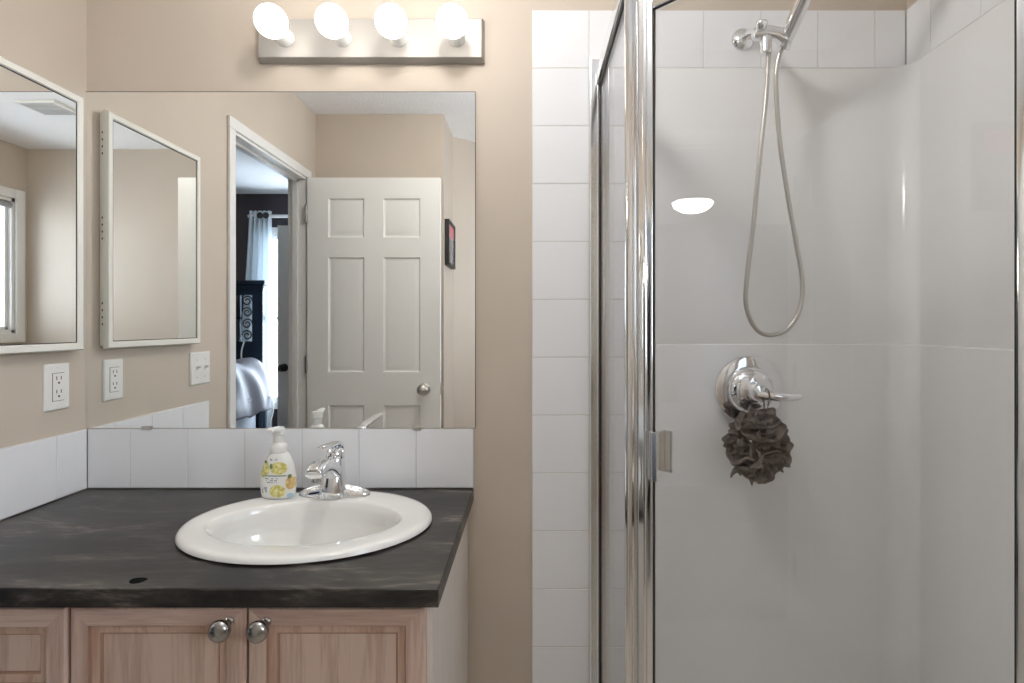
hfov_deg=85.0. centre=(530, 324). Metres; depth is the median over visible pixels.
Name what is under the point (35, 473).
backsplash
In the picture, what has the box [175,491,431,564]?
sink
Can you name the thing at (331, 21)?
bulb
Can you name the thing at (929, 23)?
trim
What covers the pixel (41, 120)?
medicine cabinet
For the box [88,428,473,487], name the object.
backsplash
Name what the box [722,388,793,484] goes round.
bath pouf
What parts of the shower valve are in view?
lever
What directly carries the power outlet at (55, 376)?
attached to the wall at (46, 38)
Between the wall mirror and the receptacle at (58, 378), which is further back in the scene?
the wall mirror
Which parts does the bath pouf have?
cord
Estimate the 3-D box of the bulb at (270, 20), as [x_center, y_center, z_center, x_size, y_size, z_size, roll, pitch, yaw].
[-0.635,-0.742,1.387,0.078,0.078,0.115,0,0,0]
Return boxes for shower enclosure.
[589,0,1023,682]
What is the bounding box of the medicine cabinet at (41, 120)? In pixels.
[0,56,82,354]
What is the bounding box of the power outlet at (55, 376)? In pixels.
[43,363,68,411]
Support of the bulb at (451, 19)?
attached to the vanity light
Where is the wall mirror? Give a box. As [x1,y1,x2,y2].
[86,91,475,429]
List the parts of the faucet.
spout, lever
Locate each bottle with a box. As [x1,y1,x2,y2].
[260,426,296,498]
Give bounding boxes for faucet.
[299,440,370,499]
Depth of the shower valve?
1.42 m
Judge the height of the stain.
0.001 m
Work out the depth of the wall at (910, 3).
1.46 m
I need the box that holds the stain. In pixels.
[129,577,147,583]
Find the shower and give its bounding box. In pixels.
[731,0,810,336]
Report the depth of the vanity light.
1.44 m
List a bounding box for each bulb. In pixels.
[253,3,293,46]
[315,3,351,46]
[375,3,407,46]
[436,3,467,46]
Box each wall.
[0,0,86,519]
[87,0,906,682]
[907,0,917,8]
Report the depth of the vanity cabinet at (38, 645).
0.93 m
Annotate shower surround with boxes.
[656,0,1013,682]
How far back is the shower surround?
1.46 m
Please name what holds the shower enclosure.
on the shower tray
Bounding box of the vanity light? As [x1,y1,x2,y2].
[253,3,484,63]
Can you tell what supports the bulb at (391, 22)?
attached to the vanity light
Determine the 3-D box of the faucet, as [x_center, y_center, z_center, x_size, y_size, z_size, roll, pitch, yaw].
[-0.479,0.340,1.308,0.174,0.149,0.166,0,0,0]
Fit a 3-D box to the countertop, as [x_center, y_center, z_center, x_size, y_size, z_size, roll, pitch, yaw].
[-0.660,0.445,1.190,1.018,0.031,0.560,0,0,0]
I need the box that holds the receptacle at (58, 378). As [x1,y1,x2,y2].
[53,373,63,400]
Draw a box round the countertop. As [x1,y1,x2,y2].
[0,488,473,607]
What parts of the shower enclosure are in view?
glass panel, rail, corner post, handle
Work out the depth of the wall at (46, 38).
1.34 m
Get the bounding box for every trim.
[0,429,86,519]
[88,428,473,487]
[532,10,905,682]
[906,0,1004,64]
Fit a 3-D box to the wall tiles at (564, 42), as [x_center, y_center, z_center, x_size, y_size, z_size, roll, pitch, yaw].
[0.493,0.221,1.466,0.981,2.093,0.006,0,0,0]
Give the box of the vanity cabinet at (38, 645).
[0,519,467,682]
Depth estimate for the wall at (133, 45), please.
1.47 m
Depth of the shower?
1.33 m
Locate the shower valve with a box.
[715,356,801,419]
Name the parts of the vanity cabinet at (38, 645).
drawer, door, knob, knob, door, panel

